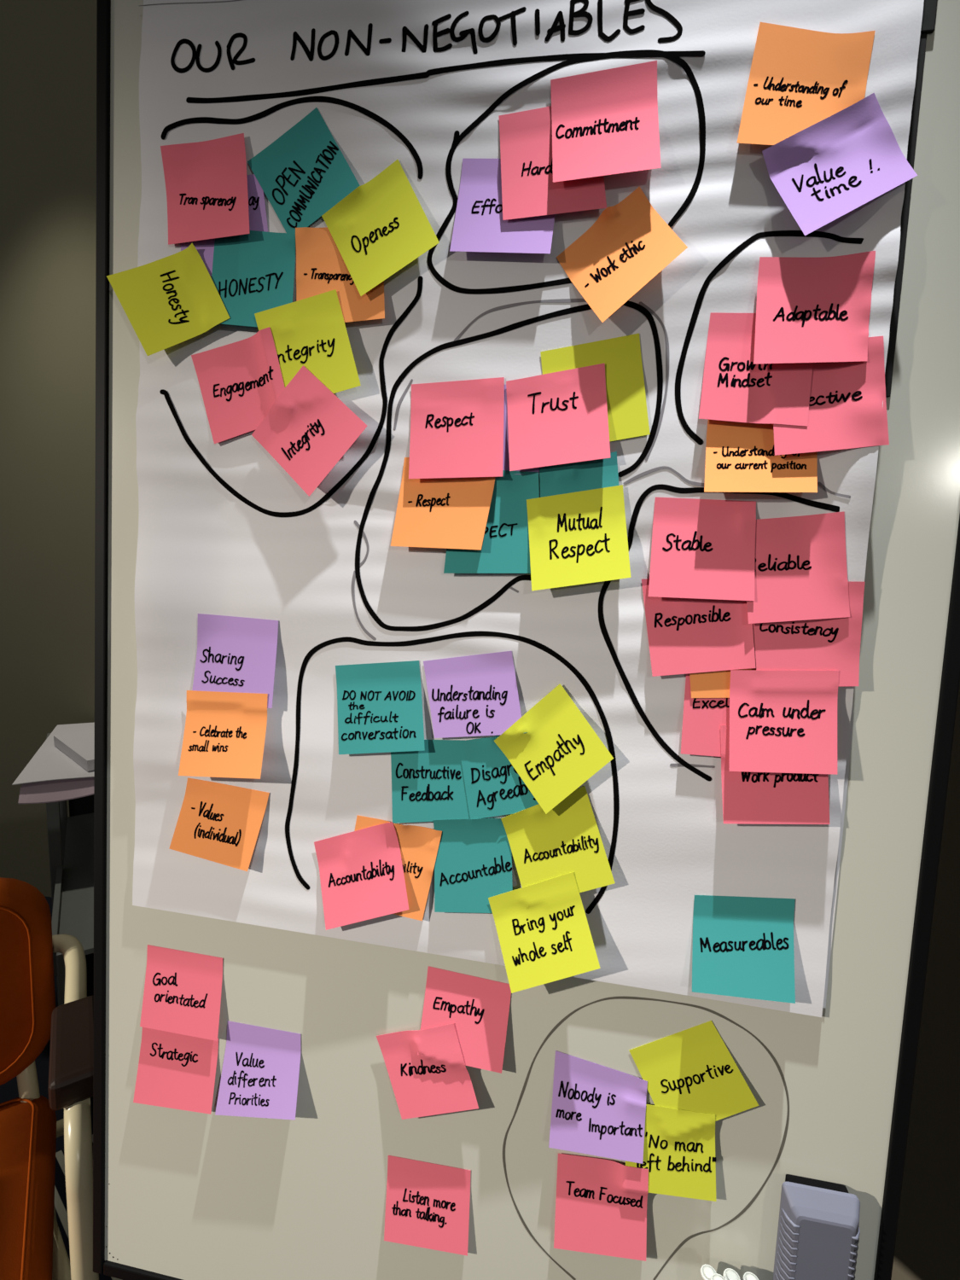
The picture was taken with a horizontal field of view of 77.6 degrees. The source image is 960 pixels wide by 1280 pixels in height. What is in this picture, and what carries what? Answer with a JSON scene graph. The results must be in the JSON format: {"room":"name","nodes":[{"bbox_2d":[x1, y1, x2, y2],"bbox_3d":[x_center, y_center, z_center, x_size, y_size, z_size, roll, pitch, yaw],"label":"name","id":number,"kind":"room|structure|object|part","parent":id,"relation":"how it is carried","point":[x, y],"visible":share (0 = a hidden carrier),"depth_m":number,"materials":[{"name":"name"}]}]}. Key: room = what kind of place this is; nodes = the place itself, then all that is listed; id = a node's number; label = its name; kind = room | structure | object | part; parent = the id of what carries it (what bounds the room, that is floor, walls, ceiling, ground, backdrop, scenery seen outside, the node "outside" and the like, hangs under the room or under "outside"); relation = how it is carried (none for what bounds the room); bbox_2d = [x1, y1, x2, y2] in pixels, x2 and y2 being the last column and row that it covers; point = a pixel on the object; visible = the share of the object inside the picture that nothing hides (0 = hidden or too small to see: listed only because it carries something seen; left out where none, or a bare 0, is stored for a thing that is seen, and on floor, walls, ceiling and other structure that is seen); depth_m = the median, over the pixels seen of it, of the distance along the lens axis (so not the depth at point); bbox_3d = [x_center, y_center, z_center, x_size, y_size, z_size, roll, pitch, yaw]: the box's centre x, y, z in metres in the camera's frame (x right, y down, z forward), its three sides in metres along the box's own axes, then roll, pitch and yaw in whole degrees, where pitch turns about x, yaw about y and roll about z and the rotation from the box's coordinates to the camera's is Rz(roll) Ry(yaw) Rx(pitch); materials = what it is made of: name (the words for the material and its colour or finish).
{"room":"meeting room","nodes":[
{"label":"meeting room","id":0,"kind":"room"},
{"bbox_2d":[0,896,93,1152],"bbox_3d":[-0.669,1.433,-0.589,7.200,0.100,5.700,4,8,9],"label":"floor","id":1,"kind":"structure","parent":0,"point":[8,1090],"depth_m":1.48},
{"bbox_2d":[0,877,98,1279],"bbox_3d":[-0.771,0.803,0.674,0.598,0.802,0.542,-3,9,-34],"label":"chair","id":2,"kind":"object","parent":1,"relation":"on","point":[32,1247],"visible":0.91,"depth_m":0.82,"materials":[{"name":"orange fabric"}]},
{"bbox_3d":[-0.881,0.528,0.817,0.485,0.310,0.066,-3,0,-34],"label":"backrest","id":3,"kind":"part","parent":2,"relation":"part of","materials":[{"name":"orange fabric"}]},
{"bbox_3d":[-0.759,0.775,0.633,0.500,0.082,0.470,-3,9,-34],"label":"seat","id":4,"kind":"part","parent":2,"relation":"part of","materials":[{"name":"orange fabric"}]},
{"bbox_3d":[-0.725,0.851,0.975,0.052,0.627,0.115,-3,9,-34],"label":"leg","id":5,"kind":"part","parent":2,"relation":"part of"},
{"bbox_3d":[-0.591,0.809,0.818,0.335,0.042,0.022,10,11,42],"label":"seat rail","id":6,"kind":"part","parent":2,"relation":"part of","materials":[{"name":"beige metal"}]},
{"bbox_3d":[-0.522,0.527,0.772,0.054,0.040,0.150,-3,9,-34],"label":"armrest","id":7,"kind":"part","parent":2,"relation":"part of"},
{"bbox_2d":[46,733,93,1006],"bbox_3d":[-1.050,0.701,1.721,0.330,0.690,0.894,-3,9,-33],"label":"trolley","id":8,"kind":"object","parent":1,"relation":"on","point":[71,838],"visible":0.16,"depth_m":1.61,"materials":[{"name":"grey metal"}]},
{"bbox_3d":[-1.162,0.715,1.646,0.028,0.672,0.028,-3,9,-33],"label":"leg","id":9,"kind":"part","parent":8,"relation":"part of","materials":[{"name":"grey metal"}]},
{"bbox_2d":[17,777,93,803],"bbox_3d":[-1.103,0.359,1.773,0.340,0.047,0.450,-1,9,-25],"label":"tabletop","id":10,"kind":"object","parent":8,"relation":"on","point":[64,789],"visible":0.06,"depth_m":1.55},
{"bbox_2d":[11,722,94,785],"bbox_3d":[-1.137,0.322,1.833,0.360,0.006,0.560,-1,9,-25],"label":"paper sheet","id":11,"kind":"object","parent":10,"relation":"on","point":[49,763],"visible":0.2,"depth_m":1.65,"materials":[{"name":"white paper"}]},
{"bbox_2d":[53,728,94,771],"bbox_3d":[-1.102,0.313,1.774,0.300,0.030,0.200,9,10,40],"label":"paper pad","id":12,"kind":"object","parent":11,"relation":"on","point":[79,746],"visible":0.27,"depth_m":1.72,"materials":[{"name":"white paper"}]},
{"bbox_3d":[-0.909,0.888,1.322,0.028,0.440,0.028,-3,9,-33],"label":"leg","id":13,"kind":"part","parent":8,"relation":"part of","materials":[{"name":"grey metal"}]},
{"bbox_3d":[-1.379,0.661,1.978,0.028,0.672,0.028,-3,9,-33],"label":"leg","id":14,"kind":"part","parent":8,"relation":"part of","materials":[{"name":"grey metal"}]},
{"bbox_2d":[58,812,93,954],"bbox_3d":[-1.038,0.638,1.697,0.240,0.012,0.800,-3,9,-33],"label":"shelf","id":15,"kind":"object","parent":8,"relation":"attached to","point":[76,912],"depth_m":1.59,"materials":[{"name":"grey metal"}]},
{"bbox_3d":[-1.260,0.647,2.042,0.230,0.630,0.008,-3,9,-33],"label":"panel","id":16,"kind":"part","parent":8,"relation":"part of","materials":[{"name":"black plastic"}]},
{"bbox_2d":[54,1134,122,1279],"bbox_3d":[-0.689,1.144,1.122,0.200,0.006,0.560,-4,10,-40],"label":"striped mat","id":17,"kind":"object","parent":1,"relation":"on","point":[61,1206],"visible":0.02,"depth_m":1.20,"materials":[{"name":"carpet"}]},
{"bbox_2d":[93,0,959,1279],"bbox_3d":[0.024,0.265,0.755,0.712,1.898,0.541,4,8,9],"label":"whiteboard","id":18,"kind":"object","parent":1,"relation":"on","point":[178,1194],"visible":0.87,"depth_m":0.51,"materials":[{"name":"white plastic"}]},
{"bbox_3d":[-0.345,-0.022,0.555,0.011,1.308,0.022,4,4,9],"label":"frame rail","id":19,"kind":"part","parent":18,"relation":"part of","materials":[{"name":"metal"}]},
{"bbox_3d":[-0.033,0.645,0.549,0.688,0.012,0.022,4,4,9],"label":"frame rail","id":20,"kind":"part","parent":18,"relation":"part of","materials":[{"name":"metal"}]},
{"bbox_2d":[133,1027,218,1114],"bbox_3d":[-0.287,0.405,0.563,0.082,0.075,0.012,4,8,9],"label":"sticky note","id":21,"kind":"object","parent":18,"relation":"attached to","point":[176,1071],"visible":1,"depth_m":0.56,"materials":[{"name":"pink paper"}]},
{"bbox_2d":[139,944,222,1041],"bbox_3d":[-0.278,0.328,0.556,0.079,0.076,0.012,4,8,9],"label":"sticky note","id":22,"kind":"object","parent":18,"relation":"attached to","point":[183,990],"visible":1,"depth_m":0.56,"materials":[{"name":"pink paper"}]},
{"bbox_2d":[215,1020,300,1119],"bbox_3d":[-0.202,0.397,0.546,0.078,0.082,0.017,4,8,8],"label":"sticky note","id":23,"kind":"object","parent":18,"relation":"attached to","point":[259,1076],"visible":1,"depth_m":0.55,"materials":[{"name":"purple paper"}]},
{"bbox_2d":[384,1155,471,1256],"bbox_3d":[-0.047,0.504,0.531,0.078,0.079,0.010,4,8,9],"label":"sticky note","id":24,"kind":"object","parent":18,"relation":"attached to","point":[427,1204],"visible":1,"depth_m":0.53,"materials":[{"name":"pink paper"}]},
{"bbox_2d":[376,1023,478,1119],"bbox_3d":[-0.046,0.374,0.518,0.096,0.092,0.011,4,8,10],"label":"sticky note","id":25,"kind":"object","parent":18,"relation":"attached to","point":[438,1081],"visible":1,"depth_m":0.52,"materials":[{"name":"pink paper"}]},
{"bbox_2d":[417,965,511,1073],"bbox_3d":[-0.013,0.325,0.512,0.078,0.079,0.013,4,8,9],"label":"sticky note","id":26,"kind":"object","parent":18,"relation":"attached to","point":[478,1008],"visible":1,"depth_m":0.51,"materials":[{"name":"pink paper"}]},
{"bbox_2d":[132,0,924,1017],"bbox_3d":[-0.007,-0.145,0.480,0.599,0.841,0.053,4,8,9],"label":"chart sheet","id":27,"kind":"object","parent":18,"relation":"attached to","point":[224,529],"visible":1,"depth_m":0.48,"materials":[{"name":"paper"}]},
{"bbox_2d":[106,243,230,355],"bbox_3d":[-0.262,-0.285,0.503,0.109,0.092,0.011,3,8,1],"label":"sticky note","id":28,"kind":"object","parent":27,"relation":"attached to","point":[173,299],"visible":1,"depth_m":0.50,"materials":[{"name":"yellow paper"}]},
{"bbox_2d":[160,133,249,244],"bbox_3d":[-0.227,-0.373,0.495,0.083,0.089,0.012,4,8,9],"label":"sticky note","id":29,"kind":"object","parent":27,"relation":"attached to","point":[206,181],"visible":1,"depth_m":0.50,"materials":[{"name":"pink paper"}]},
{"bbox_2d":[168,777,269,871],"bbox_3d":[-0.234,0.164,0.534,0.092,0.077,0.011,4,8,9],"label":"sticky note","id":30,"kind":"object","parent":27,"relation":"attached to","point":[218,823],"visible":1,"depth_m":0.54,"materials":[{"name":"orange paper"}]},
{"bbox_2d":[178,690,267,779],"bbox_3d":[-0.223,0.083,0.519,0.078,0.076,0.016,4,8,9],"label":"sticky note","id":31,"kind":"object","parent":27,"relation":"attached to","point":[224,734],"visible":1,"depth_m":0.52,"materials":[{"name":"orange paper"}]},
{"bbox_2d":[180,174,267,276],"bbox_3d":[-0.213,-0.345,0.498,0.088,0.083,0.009,3,8,7],"label":"sticky note","id":32,"kind":"object","parent":27,"relation":"attached to","point":[258,221],"visible":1,"depth_m":0.49,"materials":[{"name":"purple paper"}]},
{"bbox_2d":[192,613,278,708],"bbox_3d":[-0.214,0.018,0.521,0.078,0.078,0.010,4,8,9],"label":"sticky note","id":33,"kind":"object","parent":27,"relation":"attached to","point":[238,654],"visible":1,"depth_m":0.52,"materials":[{"name":"purple paper"}]},
{"bbox_2d":[191,326,285,443],"bbox_3d":[-0.201,-0.213,0.504,0.098,0.094,0.011,4,8,12],"label":"sticky note","id":34,"kind":"object","parent":27,"relation":"attached to","point":[240,381],"visible":1,"depth_m":0.51,"materials":[{"name":"pink paper"}]},
{"bbox_2d":[211,230,295,326],"bbox_3d":[-0.190,-0.300,0.495,0.075,0.086,0.009,4,8,9],"label":"sticky note","id":35,"kind":"object","parent":27,"relation":"attached to","point":[253,272],"visible":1,"depth_m":0.50,"materials":[{"name":"teal paper"}]},
{"bbox_2d":[247,107,360,233],"bbox_3d":[-0.144,-0.378,0.485,0.100,0.102,0.008,4,8,8],"label":"sticky note","id":36,"kind":"object","parent":27,"relation":"attached to","point":[304,173],"visible":1,"depth_m":0.49,"materials":[{"name":"teal paper"}]},
{"bbox_2d":[254,289,360,393],"bbox_3d":[-0.141,-0.237,0.489,0.096,0.096,0.009,4,8,8],"label":"sticky note","id":37,"kind":"object","parent":27,"relation":"attached to","point":[311,332],"visible":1,"depth_m":0.49,"materials":[{"name":"yellow paper"}]},
{"bbox_2d":[251,365,366,496],"bbox_3d":[-0.141,-0.171,0.489,0.105,0.106,0.012,5,8,15],"label":"sticky note","id":38,"kind":"object","parent":27,"relation":"attached to","point":[307,429],"visible":1,"depth_m":0.49,"materials":[{"name":"pink paper"}]},
{"bbox_2d":[295,226,384,322],"bbox_3d":[-0.113,-0.295,0.484,0.080,0.081,0.009,4,8,9],"label":"sticky note","id":39,"kind":"object","parent":27,"relation":"attached to","point":[321,268],"visible":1,"depth_m":0.49,"materials":[{"name":"orange paper"}]},
{"bbox_2d":[314,821,408,930],"bbox_3d":[-0.103,0.203,0.514,0.091,0.100,0.015,4,8,8],"label":"sticky note","id":40,"kind":"object","parent":27,"relation":"attached to","point":[362,877],"visible":1,"depth_m":0.52,"materials":[{"name":"pink paper"}]},
{"bbox_2d":[335,660,424,754],"bbox_3d":[-0.085,0.057,0.504,0.084,0.084,0.012,4,8,9],"label":"sticky note","id":41,"kind":"object","parent":27,"relation":"attached to","point":[380,705],"visible":1,"depth_m":0.50,"materials":[{"name":"teal paper"}]},
{"bbox_2d":[321,159,439,296],"bbox_3d":[-0.080,-0.328,0.475,0.100,0.108,0.015,3,8,7],"label":"sticky note","id":42,"kind":"object","parent":27,"relation":"attached to","point":[381,226],"visible":1,"depth_m":0.48,"materials":[{"name":"yellow paper"}]},
{"bbox_2d":[354,814,442,920],"bbox_3d":[-0.076,0.195,0.512,0.086,0.083,0.010,4,8,9],"label":"sticky note","id":43,"kind":"object","parent":27,"relation":"attached to","point":[418,845],"visible":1,"depth_m":0.51,"materials":[{"name":"orange paper"}]},
{"bbox_2d":[390,739,469,823],"bbox_3d":[-0.042,0.120,0.502,0.072,0.076,0.008,4,8,9],"label":"sticky note","id":44,"kind":"object","parent":27,"relation":"attached to","point":[428,785],"visible":1,"depth_m":0.50,"materials":[{"name":"teal paper"}]},
{"bbox_2d":[390,457,495,549],"bbox_3d":[-0.028,-0.112,0.481,0.085,0.077,0.013,4,8,9],"label":"sticky note","id":45,"kind":"object","parent":27,"relation":"attached to","point":[445,513],"visible":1,"depth_m":0.48,"materials":[{"name":"orange paper"}]},
{"bbox_2d":[408,377,504,478],"bbox_3d":[-0.019,-0.169,0.477,0.080,0.081,0.013,4,8,9],"label":"sticky note","id":46,"kind":"object","parent":27,"relation":"attached to","point":[456,427],"visible":1,"depth_m":0.48,"materials":[{"name":"pink paper"}]},
{"bbox_2d":[423,651,521,738],"bbox_3d":[-0.006,0.045,0.491,0.088,0.076,0.008,4,8,8],"label":"sticky note","id":47,"kind":"object","parent":27,"relation":"attached to","point":[477,695],"visible":1,"depth_m":0.49,"materials":[{"name":"purple paper"}]},
{"bbox_2d":[433,817,512,913],"bbox_3d":[-0.006,0.188,0.499,0.072,0.087,0.010,4,8,9],"label":"sticky note","id":48,"kind":"object","parent":27,"relation":"attached to","point":[473,864],"visible":1,"depth_m":0.50,"materials":[{"name":"teal paper"}]},
{"bbox_2d":[443,470,539,573],"bbox_3d":[0.011,-0.094,0.478,0.078,0.084,0.009,4,8,9],"label":"sticky note","id":49,"kind":"object","parent":27,"relation":"attached to","point":[505,549],"visible":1,"depth_m":0.48,"materials":[{"name":"teal paper"}]},
{"bbox_2d":[458,732,538,819],"bbox_3d":[0.018,0.111,0.491,0.076,0.080,0.008,4,8,8],"label":"sticky note","id":50,"kind":"object","parent":27,"relation":"attached to","point":[493,787],"visible":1,"depth_m":0.49,"materials":[{"name":"teal paper"}]},
{"bbox_2d":[449,158,554,253],"bbox_3d":[0.019,-0.334,0.459,0.081,0.078,0.015,4,8,9],"label":"sticky note","id":51,"kind":"object","parent":27,"relation":"attached to","point":[480,225],"visible":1,"depth_m":0.46,"materials":[{"name":"purple paper"}]},
{"bbox_2d":[502,384,548,474],"bbox_3d":[0.039,-0.167,0.470,0.073,0.073,0.007,4,8,9],"label":"sticky note","id":52,"kind":"object","parent":27,"relation":"attached to","point":[506,454],"visible":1,"depth_m":0.47,"materials":[{"name":"purple paper"}]},
{"bbox_2d":[488,872,600,993],"bbox_3d":[0.051,0.237,0.484,0.094,0.101,0.017,4,8,8],"label":"sticky note","id":53,"kind":"object","parent":27,"relation":"attached to","point":[543,929],"visible":1,"depth_m":0.48,"materials":[{"name":"yellow paper"}]},
{"bbox_2d":[498,105,606,220],"bbox_3d":[0.054,-0.363,0.452,0.086,0.089,0.013,4,8,9],"label":"sticky note","id":54,"kind":"object","parent":27,"relation":"attached to","point":[528,188],"visible":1,"depth_m":0.46,"materials":[{"name":"pink paper"}]},
{"bbox_2d":[494,683,613,814],"bbox_3d":[0.058,0.087,0.480,0.096,0.105,0.014,3,8,5],"label":"sticky note","id":55,"kind":"object","parent":27,"relation":"attached to","point":[560,750],"visible":1,"depth_m":0.48,"materials":[{"name":"yellow paper"}]},
{"bbox_2d":[500,785,615,892],"bbox_3d":[0.063,0.168,0.486,0.094,0.103,0.011,3,8,8],"label":"sticky note","id":56,"kind":"object","parent":27,"relation":"attached to","point":[567,839],"visible":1,"depth_m":0.49,"materials":[{"name":"yellow paper"}]},
{"bbox_2d":[506,362,610,471],"bbox_3d":[0.060,-0.172,0.463,0.084,0.084,0.014,4,8,8],"label":"sticky note","id":57,"kind":"object","parent":27,"relation":"attached to","point":[560,417],"visible":1,"depth_m":0.46,"materials":[{"name":"pink paper"}]},
{"bbox_2d":[526,484,631,590],"bbox_3d":[0.076,-0.079,0.464,0.084,0.084,0.014,4,8,8],"label":"sticky note","id":58,"kind":"object","parent":27,"relation":"attached to","point":[578,538],"visible":1,"depth_m":0.47,"materials":[{"name":"yellow paper"}]},
{"bbox_2d":[539,451,618,497],"bbox_3d":[0.079,-0.103,0.466,0.069,0.088,0.008,4,8,8],"label":"sticky note","id":59,"kind":"object","parent":27,"relation":"attached to","point":[585,475],"visible":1,"depth_m":0.47,"materials":[{"name":"teal paper"}]},
{"bbox_2d":[540,333,650,441],"bbox_3d":[0.088,-0.190,0.461,0.087,0.090,0.008,4,8,9],"label":"sticky note","id":60,"kind":"object","parent":27,"relation":"attached to","point":[626,404],"visible":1,"depth_m":0.46,"materials":[{"name":"yellow paper"}]},
{"bbox_2d":[550,60,661,182],"bbox_3d":[0.092,-0.383,0.441,0.084,0.087,0.015,4,8,9],"label":"sticky note","id":61,"kind":"object","parent":27,"relation":"attached to","point":[605,122],"visible":1,"depth_m":0.44,"materials":[{"name":"pink paper"}]},
{"bbox_2d":[556,186,687,322],"bbox_3d":[0.104,-0.287,0.445,0.094,0.103,0.018,3,8,6],"label":"sticky note","id":62,"kind":"object","parent":27,"relation":"attached to","point":[630,243],"visible":1,"depth_m":0.45,"materials":[{"name":"orange paper"}]},
{"bbox_2d":[641,578,755,676],"bbox_3d":[0.167,-0.011,0.459,0.088,0.082,0.010,4,8,10],"label":"sticky note","id":63,"kind":"object","parent":27,"relation":"attached to","point":[685,636],"visible":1,"depth_m":0.46,"materials":[{"name":"pink paper"}]},
{"bbox_2d":[648,497,756,600],"bbox_3d":[0.169,-0.069,0.452,0.077,0.076,0.013,4,8,9],"label":"sticky note","id":64,"kind":"object","parent":27,"relation":"attached to","point":[701,549],"visible":1,"depth_m":0.45,"materials":[{"name":"pink paper"}]},
{"bbox_2d":[680,673,729,756],"bbox_3d":[0.198,0.050,0.457,0.079,0.082,0.009,4,8,9],"label":"sticky note","id":65,"kind":"object","parent":27,"relation":"attached to","point":[702,718],"visible":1,"depth_m":0.46,"materials":[{"name":"pink paper"}]},
{"bbox_2d":[689,626,756,698],"bbox_3d":[0.199,0.004,0.455,0.087,0.085,0.008,4,8,9],"label":"sticky note","id":66,"kind":"object","parent":27,"relation":"attached to","point":[708,684],"visible":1,"depth_m":0.46,"materials":[{"name":"orange paper"}]},
{"bbox_2d":[692,895,795,1003],"bbox_3d":[0.206,0.238,0.465,0.076,0.078,0.018,4,8,9],"label":"sticky note","id":67,"kind":"object","parent":27,"relation":"attached to","point":[743,946],"visible":1,"depth_m":0.47,"materials":[{"name":"teal paper"}]},
{"bbox_2d":[698,312,813,426],"bbox_3d":[0.203,-0.199,0.438,0.077,0.084,0.016,4,8,12],"label":"sticky note","id":68,"kind":"object","parent":27,"relation":"attached to","point":[735,388],"visible":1,"depth_m":0.44,"materials":[{"name":"pink paper"}]},
{"bbox_2d":[704,419,817,492],"bbox_3d":[0.207,-0.148,0.438,0.078,0.081,0.018,4,8,9],"label":"sticky note","id":69,"kind":"object","parent":27,"relation":"attached to","point":[741,457],"visible":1,"depth_m":0.44,"materials":[{"name":"orange paper"}]},
{"bbox_2d":[720,725,829,824],"bbox_3d":[0.223,0.101,0.453,0.082,0.083,0.012,4,8,9],"label":"sticky note","id":70,"kind":"object","parent":27,"relation":"attached to","point":[748,797],"visible":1,"depth_m":0.45,"materials":[{"name":"pink paper"}]},
{"bbox_2d":[729,669,838,774],"bbox_3d":[0.226,0.061,0.446,0.078,0.080,0.013,4,8,9],"label":"sticky note","id":71,"kind":"object","parent":27,"relation":"attached to","point":[781,721],"visible":1,"depth_m":0.45,"materials":[{"name":"pink paper"}]},
{"bbox_2d":[746,511,849,623],"bbox_3d":[0.234,-0.053,0.442,0.078,0.085,0.011,4,8,9],"label":"sticky note","id":72,"kind":"object","parent":27,"relation":"attached to","point":[800,569],"visible":1,"depth_m":0.44,"materials":[{"name":"pink paper"}]},
{"bbox_2d":[736,22,875,145],"bbox_3d":[0.228,-0.391,0.421,0.084,0.094,0.010,4,8,9],"label":"sticky note","id":73,"kind":"object","parent":27,"relation":"attached to","point":[799,78],"visible":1,"depth_m":0.42,"materials":[{"name":"orange paper"}]},
{"bbox_2d":[752,581,864,686],"bbox_3d":[0.241,-0.004,0.445,0.081,0.083,0.009,4,8,9],"label":"sticky note","id":74,"kind":"object","parent":27,"relation":"attached to","point":[822,644],"visible":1,"depth_m":0.44,"materials":[{"name":"pink paper"}]},
{"bbox_2d":[753,250,875,364],"bbox_3d":[0.237,-0.236,0.425,0.075,0.078,0.014,4,8,9],"label":"sticky note","id":75,"kind":"object","parent":27,"relation":"attached to","point":[809,310],"visible":1,"depth_m":0.43,"materials":[{"name":"pink paper"}]},
{"bbox_2d":[773,336,889,455],"bbox_3d":[0.249,-0.173,0.427,0.082,0.082,0.014,4,8,10],"label":"sticky note","id":76,"kind":"object","parent":27,"relation":"attached to","point":[846,410],"visible":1,"depth_m":0.43,"materials":[{"name":"pink paper"}]},
{"bbox_2d":[762,93,917,235],"bbox_3d":[0.247,-0.328,0.413,0.099,0.096,0.017,4,8,10],"label":"sticky note","id":77,"kind":"object","parent":27,"relation":"attached to","point":[835,165],"visible":1,"depth_m":0.42,"materials":[{"name":"purple paper"}]},
{"bbox_2d":[548,1050,647,1163],"bbox_3d":[0.099,0.390,0.498,0.077,0.080,0.013,4,8,9],"label":"sticky note","id":78,"kind":"object","parent":18,"relation":"attached to","point":[599,1110],"visible":1,"depth_m":0.50,"materials":[{"name":"purple paper"}]},
{"bbox_2d":[553,1153,648,1261],"bbox_3d":[0.102,0.478,0.504,0.078,0.087,0.010,4,8,9],"label":"sticky note","id":79,"kind":"object","parent":18,"relation":"attached to","point":[601,1204],"visible":1,"depth_m":0.50,"materials":[{"name":"pink paper"}]},
{"bbox_2d":[625,1104,716,1201],"bbox_3d":[0.157,0.421,0.491,0.076,0.078,0.009,4,8,9],"label":"sticky note","id":80,"kind":"object","parent":18,"relation":"attached to","point":[679,1158],"visible":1,"depth_m":0.49,"materials":[{"name":"yellow paper"}]},
{"bbox_2d":[628,1020,759,1121],"bbox_3d":[0.173,0.358,0.486,0.102,0.102,0.010,3,8,7],"label":"sticky note","id":81,"kind":"object","parent":18,"relation":"attached to","point":[693,1069],"visible":1,"depth_m":0.49,"materials":[{"name":"yellow paper"}]},
{"bbox_2d":[772,1174,860,1279],"bbox_3d":[0.263,0.500,0.472,0.056,0.140,0.032,4,8,9],"label":"eraser","id":82,"kind":"object","parent":18,"relation":"attached to","point":[818,1231],"visible":1,"depth_m":0.46,"materials":[{"name":"plastic"}]},
{"bbox_2d":[822,698,853,1007],"bbox_3d":[0.002,-0.147,0.482,0.589,0.834,0.052,4,8,9],"label":"chart sheet","id":83,"kind":"object","parent":18,"relation":"attached to","point":[850,734],"visible":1,"depth_m":0.46,"materials":[{"name":"paper"}]},
{"bbox_2d":[884,0,937,396],"bbox_3d":[0.021,-0.402,0.461,0.660,0.417,0.026,4,8,9],"label":"frame","id":84,"kind":"object","parent":18,"relation":"attached to","point":[929,6],"visible":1,"depth_m":0.42,"materials":[{"name":"black plastic"}]},
{"bbox_3d":[0.346,0.023,0.445,0.011,1.308,0.022,4,4,9],"label":"frame rail","id":85,"kind":"part","parent":18,"relation":"part of","materials":[{"name":"metal"}]},
{"bbox_3d":[0.195,0.613,0.485,0.056,0.053,0.038,4,8,9],"label":"pen holder","id":86,"kind":"object","parent":18,"relation":"attached to","visible":0},
{"bbox_2d":[698,1264,715,1279],"bbox_3d":[0.182,0.571,0.489,0.013,0.126,0.013,4,8,9],"label":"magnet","id":87,"kind":"object","parent":86,"relation":"in","point":[706,1271],"visible":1,"depth_m":0.48,"materials":[{"name":"white plastic"}]},
{"bbox_2d":[709,1273,725,1279],"bbox_3d":[0.184,0.568,0.475,0.013,0.137,0.013,4,8,9],"label":"marker pen","id":88,"kind":"object","parent":86,"relation":"in","point":[714,1277],"visible":1,"depth_m":0.47,"materials":[{"name":"white plastic"}]},
{"bbox_2d":[722,1268,740,1279],"bbox_3d":[0.199,0.572,0.487,0.013,0.127,0.013,4,8,9],"label":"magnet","id":89,"kind":"object","parent":86,"relation":"in","point":[729,1274],"visible":1,"depth_m":0.48,"materials":[{"name":"white plastic"}]},
{"bbox_2d":[742,1271,758,1279],"bbox_3d":[0.214,0.573,0.484,0.013,0.128,0.013,4,8,9],"label":"marker pen","id":90,"kind":"object","parent":86,"relation":"in","point":[747,1276],"visible":1,"depth_m":0.48,"materials":[{"name":"white plastic"}]},
{"bbox_2d":[0,0,96,896],"bbox_3d":[-1.407,-1.123,1.981,4.620,4.200,0.120,4,8,9],"label":"wall","id":91,"kind":"structure","parent":0,"point":[48,48],"depth_m":1.97,"materials":[{"name":"paint"}]},
{"bbox_2d":[891,682,959,1279],"bbox_3d":[0.795,-0.868,0.804,0.120,4.200,1.530,4,8,9],"label":"wall","id":92,"kind":"structure","parent":0,"point":[928,1242],"depth_m":0.84,"materials":[{"name":"beige paint"}]}
]}

